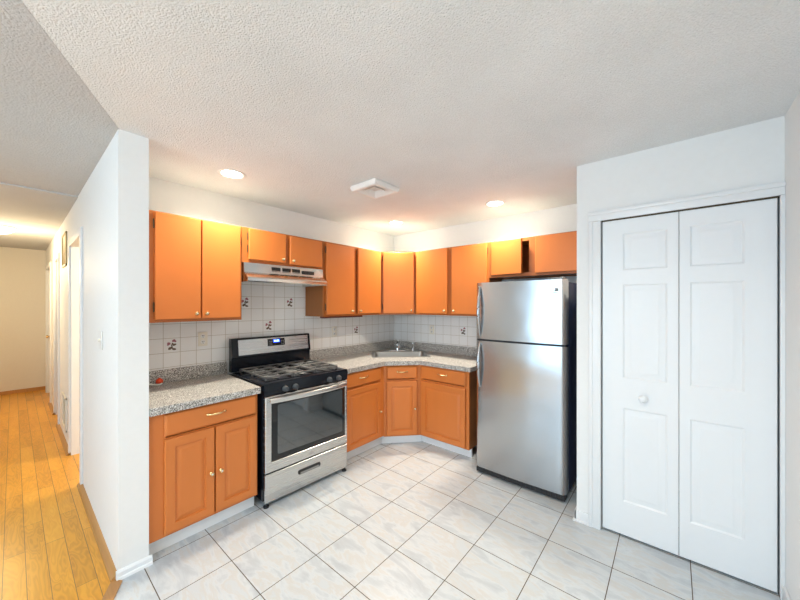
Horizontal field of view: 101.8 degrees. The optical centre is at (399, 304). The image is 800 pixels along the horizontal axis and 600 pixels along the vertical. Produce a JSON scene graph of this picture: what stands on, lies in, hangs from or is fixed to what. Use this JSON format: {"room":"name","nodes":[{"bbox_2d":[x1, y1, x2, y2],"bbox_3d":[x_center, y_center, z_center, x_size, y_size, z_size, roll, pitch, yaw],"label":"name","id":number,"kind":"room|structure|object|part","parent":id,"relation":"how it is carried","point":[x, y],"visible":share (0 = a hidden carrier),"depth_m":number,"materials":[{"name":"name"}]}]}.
{"room":"kitchen","nodes":[
{"label":"kitchen","id":0,"kind":"room"},
{"bbox_2d":[0,247,45,391],"bbox_3d":[-5.849,0.270,6.194,0.120,2.440,3.550,0,0,40],"label":"wall","id":1,"kind":"structure","parent":0,"point":[22,271],"depth_m":5.48,"materials":[{"name":"beige paint"}]},
{"bbox_2d":[0,386,44,395],"bbox_3d":[-6.534,1.460,5.274,0.015,0.060,1.060,0,0,40],"label":"baseboard","id":2,"kind":"structure","parent":1,"relation":"attached to","point":[41,387],"depth_m":5.47,"materials":[{"name":"brown wood"}]},
{"bbox_2d":[46,129,148,569],"bbox_3d":[-3.858,0.270,3.807,6.200,2.440,0.135,0,0,40],"label":"wall partition","id":3,"kind":"structure","parent":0,"point":[112,207],"depth_m":1.86,"materials":[{"name":"white paint"}]},
{"bbox_2d":[45,262,50,402],"bbox_3d":[-5.546,0.430,5.217,1.020,2.120,0.156,0,0,40],"label":"trim","id":4,"kind":"structure","parent":3,"relation":"attached to","point":[47,272],"depth_m":5.45,"materials":[{"name":"white paint"}]},
{"bbox_2d":[53,253,59,423],"bbox_3d":[-4.390,0.430,4.246,0.700,2.120,0.156,0,0,40],"label":"trim","id":5,"kind":"structure","parent":3,"relation":"attached to","point":[56,265],"depth_m":4.38,"materials":[{"name":"white paint"}]},
{"bbox_2d":[62,392,66,432],"bbox_3d":[-3.661,1.170,3.544,0.400,0.360,0.012,0,0,40],"label":"air vent","id":6,"kind":"object","parent":3,"relation":"in","point":[64,401],"visible":1,"depth_m":3.53,"materials":[{"name":"beige paint"}]},
{"bbox_2d":[62,231,66,267],"bbox_3d":[-3.669,-0.590,3.550,0.420,0.360,0.012,0,0,40],"label":"picture frame","id":7,"kind":"object","parent":3,"relation":"in","point":[64,236],"visible":1,"depth_m":3.54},
{"bbox_2d":[68,227,82,484],"bbox_3d":[-2.901,0.430,2.995,0.930,2.120,0.156,0,0,40],"label":"trim","id":8,"kind":"structure","parent":3,"relation":"attached to","point":[75,254],"depth_m":3.20,"materials":[{"name":"white paint"}]},
{"bbox_2d":[48,402,116,581],"bbox_3d":[-3.395,1.477,3.308,4.850,0.026,0.032,0,0,40],"label":"baseboard","id":9,"kind":"structure","parent":3,"relation":"attached to","point":[109,565],"depth_m":2.16,"materials":[{"name":"brown wood"}]},
{"bbox_2d":[97,331,102,349],"bbox_3d":[-1.918,0.232,2.074,0.076,0.120,0.020,0,0,40],"label":"light switch","id":10,"kind":"object","parent":3,"relation":"attached to","point":[100,340],"visible":1,"depth_m":2.06,"materials":[{"name":"white plastic"}]},
{"bbox_3d":[-1.913,0.232,2.079,0.076,0.120,0.006,0,0,40],"label":"plate","id":11,"kind":"part","parent":10,"relation":"part of","materials":[{"name":"white plastic"}]},
{"bbox_2d":[102,580,121,599],"bbox_3d":[-0.902,1.487,0.384,0.053,0.006,3.029,0,0,-24],"label":"trim","id":12,"kind":"structure","parent":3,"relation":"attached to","point":[114,585],"depth_m":1.68,"materials":[{"name":"brown wood"}]},
{"bbox_2d":[116,554,152,580],"bbox_3d":[-1.474,1.466,1.808,0.022,0.048,0.160,0,0,40],"label":"baseboard","id":13,"kind":"structure","parent":3,"relation":"attached to","point":[139,565],"depth_m":1.80,"materials":[{"name":"white paint"}]},
{"bbox_2d":[149,177,393,373],"bbox_3d":[-1.029,0.270,3.506,0.120,2.440,3.045,0,0,40],"label":"wall","id":14,"kind":"structure","parent":0,"point":[164,196],"depth_m":3.00,"materials":[{"name":"white paint"}]},
{"bbox_2d":[149,210,241,322],"bbox_3d":[-1.579,-0.252,2.462,0.371,0.754,0.629,0,0,40],"label":"upper cabinet","id":15,"kind":"object","parent":14,"relation":"attached to","point":[195,264],"visible":0.98,"depth_m":2.33,"materials":[{"name":"orange wood"}]},
{"bbox_3d":[-1.549,-0.256,2.273,0.022,0.721,0.273,0,0,40],"label":"door","id":16,"kind":"part","parent":15,"relation":"part of","materials":[{"name":"orange wood"}]},
{"bbox_3d":[-1.366,-0.256,2.490,0.022,0.721,0.276,0,0,40],"label":"door","id":17,"kind":"part","parent":15,"relation":"part of","materials":[{"name":"orange wood"}]},
{"bbox_2d":[149,282,393,370],"bbox_3d":[-1.018,0.080,3.419,0.010,0.840,2.925,0,0,40],"label":"backsplash","id":18,"kind":"structure","parent":14,"relation":"attached to","point":[268,309],"depth_m":3.07,"materials":[{"name":"white tile"}]},
{"bbox_2d":[198,332,207,345],"bbox_3d":[-1.626,0.287,2.679,0.012,0.116,0.072,0,0,40],"label":"wall outlet","id":19,"kind":"object","parent":18,"relation":"attached to","point":[202,336],"visible":1,"depth_m":2.68,"materials":[{"name":"beige plastic"}]},
{"bbox_2d":[332,326,336,336],"bbox_3d":[-0.752,0.312,3.719,0.012,0.116,0.072,0,0,40],"label":"wall outlet","id":20,"kind":"object","parent":18,"relation":"attached to","point":[334,328],"visible":1,"depth_m":3.71,"materials":[{"name":"beige plastic"}]},
{"bbox_2d":[242,226,322,269],"bbox_3d":[-1.119,-0.485,3.009,0.371,0.287,0.799,0,0,40],"label":"upper cabinet","id":21,"kind":"object","parent":14,"relation":"attached to","point":[259,246],"visible":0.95,"depth_m":2.85,"materials":[{"name":"orange wood"}]},
{"bbox_3d":[-1.128,-0.493,2.774,0.022,0.250,0.330,0,0,40],"label":"door","id":22,"kind":"part","parent":21,"relation":"part of","materials":[{"name":"orange wood"}]},
{"bbox_3d":[-0.883,-0.486,3.066,0.022,0.252,0.348,0,0,40],"label":"door","id":23,"kind":"part","parent":21,"relation":"part of","materials":[{"name":"orange wood"}]},
{"bbox_2d":[242,262,326,286],"bbox_3d":[-1.108,-0.260,2.989,0.404,0.157,0.768,0,0,40],"label":"range hood","id":24,"kind":"object","parent":14,"relation":"attached to","point":[251,272],"visible":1,"depth_m":2.84,"materials":[{"name":"silver metal"}]},
{"bbox_2d":[272,267,280,271],"bbox_3d":[-1.078,-0.297,2.823,0.014,0.041,0.082,0,0,40],"label":"vent grille","id":25,"kind":"object","parent":24,"relation":"attached to","point":[274,269],"depth_m":2.82,"materials":[{"name":"black metal"}]},
{"bbox_2d":[282,268,290,272],"bbox_3d":[-1.014,-0.297,2.899,0.014,0.041,0.082,0,0,40],"label":"vent grille","id":26,"kind":"object","parent":24,"relation":"attached to","point":[284,270],"depth_m":2.89,"materials":[{"name":"black metal"}]},
{"bbox_2d":[292,269,299,273],"bbox_3d":[-0.953,-0.297,2.972,0.014,0.041,0.082,0,0,40],"label":"vent grille","id":27,"kind":"object","parent":24,"relation":"attached to","point":[294,271],"depth_m":2.97,"materials":[{"name":"black metal"}]},
{"bbox_3d":[-0.871,-0.293,3.068,0.015,0.033,0.135,0,0,40],"label":"control panel","id":28,"kind":"part","parent":24,"relation":"part of","materials":[{"name":"black plastic"}]},
{"bbox_2d":[305,241,380,317],"bbox_3d":[-0.595,-0.243,3.633,0.371,0.772,0.829,0,0,40],"label":"upper cabinet","id":29,"kind":"object","parent":14,"relation":"attached to","point":[352,275],"visible":0.98,"depth_m":3.43,"materials":[{"name":"orange wood"}]},
{"bbox_3d":[-0.617,-0.251,3.382,0.022,0.714,0.370,0,0,40],"label":"door","id":30,"kind":"part","parent":29,"relation":"part of","materials":[{"name":"orange wood"}]},
{"bbox_3d":[-0.621,0.135,3.494,0.080,0.017,0.520,0,0,40],"label":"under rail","id":31,"kind":"part","parent":29,"relation":"part of","materials":[{"name":"brown wood"}]},
{"bbox_3d":[-0.347,-0.257,3.704,0.022,0.722,0.358,0,0,40],"label":"door","id":32,"kind":"part","parent":29,"relation":"part of","materials":[{"name":"orange wood"}]},
{"bbox_2d":[0,390,779,599],"bbox_3d":[-2.957,1.515,2.753,8.935,0.050,6.700,0,0,40],"label":"floor","id":33,"kind":"structure","parent":0,"point":[404,520],"depth_m":2.01,"materials":[{"name":"stone"}]},
{"bbox_2d":[149,394,256,554],"bbox_3d":[-1.477,1.068,2.319,0.711,0.845,0.640,0,0,40],"label":"base cabinet","id":34,"kind":"object","parent":33,"relation":"on","point":[203,459],"visible":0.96,"depth_m":2.07,"materials":[{"name":"orange wood"}]},
{"bbox_3d":[-1.311,1.090,2.034,0.020,0.565,0.275,0,0,40],"label":"door","id":35,"kind":"part","parent":34,"relation":"part of","materials":[{"name":"orange wood"}]},
{"bbox_2d":[149,362,260,416],"bbox_3d":[-1.470,0.571,2.341,0.698,0.146,0.689,0,0,40],"label":"countertop","id":36,"kind":"structure","parent":34,"relation":"on","point":[182,388],"depth_m":2.33,"materials":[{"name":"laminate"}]},
{"bbox_2d":[149,378,162,385],"bbox_3d":[-1.809,0.574,2.393,0.060,0.050,0.110,0,0,40],"label":"ball","id":37,"kind":"object","parent":36,"relation":"on","point":[159,381],"visible":0.99,"depth_m":2.40,"materials":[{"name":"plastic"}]},
{"bbox_3d":[-1.220,0.724,2.142,0.020,0.133,0.558,0,0,40],"label":"drawer","id":38,"kind":"part","parent":34,"relation":"part of","materials":[{"name":"orange wood"}]},
{"bbox_3d":[-1.197,0.714,2.127,0.037,0.020,0.123,0,0,40],"label":"handle","id":39,"kind":"part","parent":34,"relation":"part of","materials":[{"name":"gold metal"}]},
{"bbox_3d":[-1.129,1.090,2.250,0.020,0.565,0.276,0,0,40],"label":"door","id":40,"kind":"part","parent":34,"relation":"part of","materials":[{"name":"orange wood"}]},
{"bbox_2d":[229,333,347,508],"bbox_3d":[-0.950,0.894,2.836,0.736,1.192,0.765,0,0,43],"label":"stove","id":41,"kind":"object","parent":33,"relation":"on","point":[302,404],"visible":0.96,"depth_m":2.64,"materials":[{"name":"silver metal"}]},
{"bbox_3d":[-1.167,0.380,3.055,0.022,0.131,0.677,0,0,43],"label":"trim panel","id":42,"kind":"part","parent":41,"relation":"part of","materials":[{"name":"silver metal"}]},
{"bbox_3d":[-1.165,0.355,3.060,0.012,0.066,0.167,0,0,43],"label":"clock panel","id":43,"kind":"part","parent":41,"relation":"part of","materials":[{"name":"black glass"}]},
{"bbox_3d":[-0.861,0.640,2.458,0.040,0.046,0.046,0,0,43],"label":"knob","id":44,"kind":"part","parent":41,"relation":"part of","materials":[{"name":"grey plastic"}]},
{"bbox_2d":[232,362,346,386],"bbox_3d":[-0.946,0.593,2.832,0.587,0.025,0.765,0,0,43],"label":"cooktop","id":45,"kind":"object","parent":41,"relation":"in","point":[329,372],"depth_m":2.69,"materials":[{"name":"black metal"}]},
{"bbox_3d":[-0.735,1.351,2.638,0.030,0.207,0.745,0,0,43],"label":"storage drawer","id":46,"kind":"part","parent":41,"relation":"part of","materials":[{"name":"silver metal"}]},
{"bbox_3d":[-0.734,0.957,2.637,0.032,0.558,0.745,0,0,43],"label":"oven door","id":47,"kind":"part","parent":41,"relation":"part of","materials":[{"name":"silver metal"}]},
{"bbox_3d":[-0.742,0.632,2.645,0.050,0.080,0.757,0,0,43],"label":"control panel","id":48,"kind":"part","parent":41,"relation":"part of","materials":[{"name":"black ceramic"}]},
{"bbox_3d":[-0.701,0.708,2.607,0.061,0.038,0.692,0,0,43],"label":"handle","id":49,"kind":"part","parent":41,"relation":"part of","materials":[{"name":"silver metal"}]},
{"bbox_3d":[-0.728,1.322,2.619,0.002,0.036,0.202,0,0,43],"label":"drawer pull","id":50,"kind":"part","parent":41,"relation":"part of","materials":[{"name":"black metal"}]},
{"bbox_2d":[346,366,383,459],"bbox_3d":[-0.563,1.068,3.418,0.696,0.845,0.591,0,0,40],"label":"base cabinet","id":51,"kind":"object","parent":33,"relation":"on","point":[365,388],"visible":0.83,"depth_m":3.20,"materials":[{"name":"orange wood"}]},
{"bbox_3d":[-0.355,0.724,3.195,0.020,0.133,0.479,0,0,40],"label":"drawer","id":52,"kind":"part","parent":51,"relation":"part of","materials":[{"name":"orange wood"}]},
{"bbox_3d":[-0.356,1.093,3.193,0.020,0.571,0.475,0,0,40],"label":"door","id":53,"kind":"part","parent":51,"relation":"part of","materials":[{"name":"orange wood"}]},
{"bbox_2d":[382,365,420,443],"bbox_3d":[-0.022,1.068,3.892,0.905,0.845,0.900,0,0,40],"label":"base cabinet","id":54,"kind":"object","parent":33,"relation":"on","point":[402,383],"visible":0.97,"depth_m":3.44,"materials":[{"name":"orange wood"}]},
{"bbox_2d":[308,340,476,373],"bbox_3d":[0.029,0.571,3.490,1.516,0.146,1.466,0,0,40],"label":"countertop","id":55,"kind":"structure","parent":54,"relation":"on","point":[353,358],"depth_m":3.62,"materials":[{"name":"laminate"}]},
{"bbox_2d":[389,340,406,350],"bbox_3d":[-0.022,0.517,4.035,0.220,0.149,0.211,0,0,-5],"label":"faucet","id":56,"kind":"object","parent":55,"relation":"on","point":[397,344],"visible":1,"depth_m":4.09,"materials":[{"name":"silver metal"}]},
{"bbox_2d":[372,350,430,357],"bbox_3d":[-0.001,0.685,3.913,0.670,0.186,0.500,0,0,-5],"label":"sink","id":57,"kind":"object","parent":55,"relation":"in","point":[417,353],"visible":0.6,"depth_m":4.06,"materials":[{"name":"grey metal"}]},
{"bbox_3d":[0.022,0.724,3.443,0.328,0.133,0.020,0,0,-7],"label":"drawer","id":58,"kind":"part","parent":54,"relation":"part of","materials":[{"name":"orange wood"}]},
{"bbox_3d":[0.022,1.103,3.443,0.328,0.575,0.020,0,0,-7],"label":"door","id":59,"kind":"part","parent":54,"relation":"part of","materials":[{"name":"orange wood"}]},
{"bbox_2d":[421,365,476,457],"bbox_3d":[0.602,1.068,3.520,0.620,0.845,0.666,0,0,40],"label":"base cabinet","id":60,"kind":"object","parent":33,"relation":"on","point":[448,396],"visible":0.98,"depth_m":3.24,"materials":[{"name":"orange wood"}]},
{"bbox_3d":[0.429,1.103,3.290,0.524,0.575,0.020,0,0,40],"label":"door","id":61,"kind":"part","parent":60,"relation":"part of","materials":[{"name":"orange wood"}]},
{"bbox_3d":[0.431,0.724,3.288,0.523,0.133,0.020,0,0,40],"label":"drawer","id":62,"kind":"part","parent":60,"relation":"part of","materials":[{"name":"orange wood"}]},
{"bbox_2d":[476,276,576,501],"bbox_3d":[1.174,0.640,2.917,0.742,1.700,0.804,0,0,40],"label":"refrigerator","id":63,"kind":"object","parent":33,"relation":"on","point":[526,365],"visible":0.99,"depth_m":2.60,"materials":[{"name":"silver metal"}]},
{"bbox_3d":[0.691,0.530,2.840,0.028,0.399,0.064,0,0,40],"label":"handle","id":64,"kind":"part","parent":63,"relation":"part of","materials":[{"name":"silver metal"}]},
{"bbox_3d":[0.691,0.065,2.840,0.028,0.448,0.064,0,0,40],"label":"handle","id":65,"kind":"part","parent":63,"relation":"part of","materials":[{"name":"silver metal"}]},
{"bbox_3d":[0.970,0.875,2.673,0.742,1.110,0.080,0,0,40],"label":"door","id":66,"kind":"part","parent":63,"relation":"part of","materials":[{"name":"silver metal"}]},
{"bbox_3d":[0.970,0.058,2.673,0.742,0.492,0.080,0,0,40],"label":"freezer door","id":67,"kind":"part","parent":63,"relation":"part of","materials":[{"name":"silver metal"}]},
{"bbox_2d":[0,0,799,250],"bbox_3d":[-2.919,-0.974,2.721,9.035,0.072,6.700,0,0,40],"label":"ceiling","id":68,"kind":"structure","parent":0,"point":[458,106],"depth_m":1.46,"materials":[{"name":"white paint"}]},
{"bbox_2d":[0,224,16,233],"bbox_3d":[-4.858,-0.892,3.892,0.350,0.092,0.350,0,0,40],"label":"hall ceiling light","id":69,"kind":"object","parent":68,"relation":"attached to","point":[4,229],"visible":1,"depth_m":3.90,"materials":[{"name":"paint"}]},
{"bbox_2d":[217,169,245,178],"bbox_3d":[-1.226,-0.945,2.371,0.188,0.009,0.188,0,0,40],"label":"recessed light","id":70,"kind":"object","parent":68,"relation":"in","point":[232,174],"visible":1,"depth_m":2.36,"materials":[{"name":"white plastic"}]},
{"bbox_2d":[350,178,398,198],"bbox_3d":[-0.202,-0.928,2.632,0.282,0.042,0.282,0,0,40],"label":"ceiling vent","id":71,"kind":"object","parent":68,"relation":"in","point":[374,188],"visible":1,"depth_m":2.60,"materials":[{"name":"paint"}]},
{"bbox_2d":[388,220,403,224],"bbox_3d":[-0.046,-0.945,3.779,0.188,0.009,0.188,0,0,40],"label":"recessed light","id":72,"kind":"object","parent":68,"relation":"in","point":[395,222],"visible":1,"depth_m":3.76,"materials":[{"name":"white plastic"}]},
{"bbox_2d":[485,200,504,206],"bbox_3d":[0.897,-0.945,3.065,0.188,0.009,0.188,0,0,40],"label":"recessed light","id":73,"kind":"object","parent":68,"relation":"in","point":[495,203],"visible":1,"depth_m":3.05,"materials":[{"name":"white plastic"}]},
{"bbox_2d":[394,204,576,282],"bbox_3d":[1.258,0.270,3.496,3.635,2.440,0.120,0,0,40],"label":"wall","id":74,"kind":"structure","parent":0,"point":[561,219],"depth_m":3.57,"materials":[{"name":"white paint"}]},
{"bbox_2d":[381,252,414,314],"bbox_3d":[-0.036,-0.252,4.100,0.616,0.754,0.598,0,0,40],"label":"upper cabinet","id":75,"kind":"object","parent":74,"relation":"attached to","point":[397,268],"visible":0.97,"depth_m":3.86,"materials":[{"name":"orange wood"}]},
{"bbox_2d":[394,315,476,347],"bbox_3d":[0.563,0.310,3.995,1.672,0.380,0.010,0,0,40],"label":"backsplash","id":76,"kind":"structure","parent":74,"relation":"attached to","point":[448,330],"depth_m":4.06,"materials":[{"name":"white tile"}]},
{"bbox_2d":[430,325,433,333],"bbox_3d":[0.403,0.324,4.116,0.072,0.116,0.012,0,0,40],"label":"wall outlet","id":77,"kind":"object","parent":76,"relation":"attached to","point":[431,326],"visible":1,"depth_m":4.11,"materials":[{"name":"beige plastic"}]},
{"bbox_2d":[415,242,501,315],"bbox_3d":[0.625,-0.252,3.687,0.941,0.754,0.371,0,0,40],"label":"upper cabinet","id":78,"kind":"object","parent":74,"relation":"attached to","point":[446,279],"visible":0.92,"depth_m":3.58,"materials":[{"name":"orange wood"}]},
{"bbox_3d":[0.359,-0.256,3.722,0.416,0.724,0.022,0,0,40],"label":"door","id":79,"kind":"part","parent":78,"relation":"part of","materials":[{"name":"orange wood"}]},
{"bbox_3d":[0.724,-0.253,3.416,0.408,0.718,0.022,0,0,40],"label":"door","id":80,"kind":"part","parent":78,"relation":"part of","materials":[{"name":"orange wood"}]},
{"bbox_2d":[489,231,576,279],"bbox_3d":[1.334,-0.447,3.090,0.911,0.364,0.374,0,0,40],"label":"upper cabinet","id":81,"kind":"object","parent":74,"relation":"attached to","point":[549,255],"visible":0.73,"depth_m":3.01,"materials":[{"name":"orange wood"}]},
{"bbox_3d":[1.026,-0.451,3.139,0.022,0.327,0.312,0,0,-44],"label":"door","id":82,"kind":"part","parent":81,"relation":"part of","materials":[{"name":"orange wood"}]},
{"bbox_3d":[1.411,-0.452,2.839,0.440,0.332,0.022,0,0,40],"label":"door","id":83,"kind":"part","parent":81,"relation":"part of","materials":[{"name":"orange wood"}]},
{"bbox_2d":[577,116,784,593],"bbox_3d":[1.877,0.270,2.293,0.940,2.440,0.925,0,0,40],"label":"wall","id":84,"kind":"structure","parent":0,"point":[750,155],"depth_m":1.94,"materials":[{"name":"white paint"}]},
{"bbox_2d":[573,505,587,525],"bbox_3d":[1.393,1.453,2.408,0.095,0.075,0.522,0,0,40],"label":"baseboard","id":85,"kind":"structure","parent":84,"relation":"attached to","point":[581,517],"depth_m":2.21,"materials":[{"name":"white paint"}]},
{"bbox_2d":[588,181,785,599],"bbox_3d":[1.619,0.438,1.930,0.868,2.104,0.084,0,0,40],"label":"trim","id":86,"kind":"structure","parent":84,"relation":"attached to","point":[595,219],"depth_m":2.11,"materials":[{"name":"white paint"}]},
{"bbox_2d":[602,198,777,592],"bbox_3d":[1.634,0.467,1.904,0.768,2.022,0.072,0,0,40],"label":"door","id":87,"kind":"structure","parent":84,"relation":"in","point":[690,297],"depth_m":1.87,"materials":[{"name":"white paint"}]},
{"bbox_3d":[1.496,0.585,2.000,0.046,0.046,0.041,0,0,40],"label":"knob","id":88,"kind":"part","parent":87,"relation":"part of","materials":[{"name":"white paint"}]},
{"bbox_2d":[602,196,778,221],"bbox_3d":[1.651,-0.550,1.925,0.778,0.010,0.030,0,0,40],"label":"trim","id":89,"kind":"structure","parent":84,"relation":"attached to","point":[774,196],"depth_m":1.86,"materials":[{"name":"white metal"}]},
{"bbox_2d":[785,91,799,599],"bbox_3d":[0.506,0.270,-0.163,0.120,2.440,6.690,0,0,40],"label":"wall","id":90,"kind":"structure","parent":0,"point":[792,117],"depth_m":1.52,"materials":[{"name":"white paint"}]},
{"bbox_2d":[782,586,790,599],"bbox_3d":[0.145,1.450,-0.490,0.012,0.080,5.525,0,0,40],"label":"baseboard","id":91,"kind":"structure","parent":90,"relation":"attached to","point":[785,596],"depth_m":1.60,"materials":[{"name":"white paint"}]}
]}

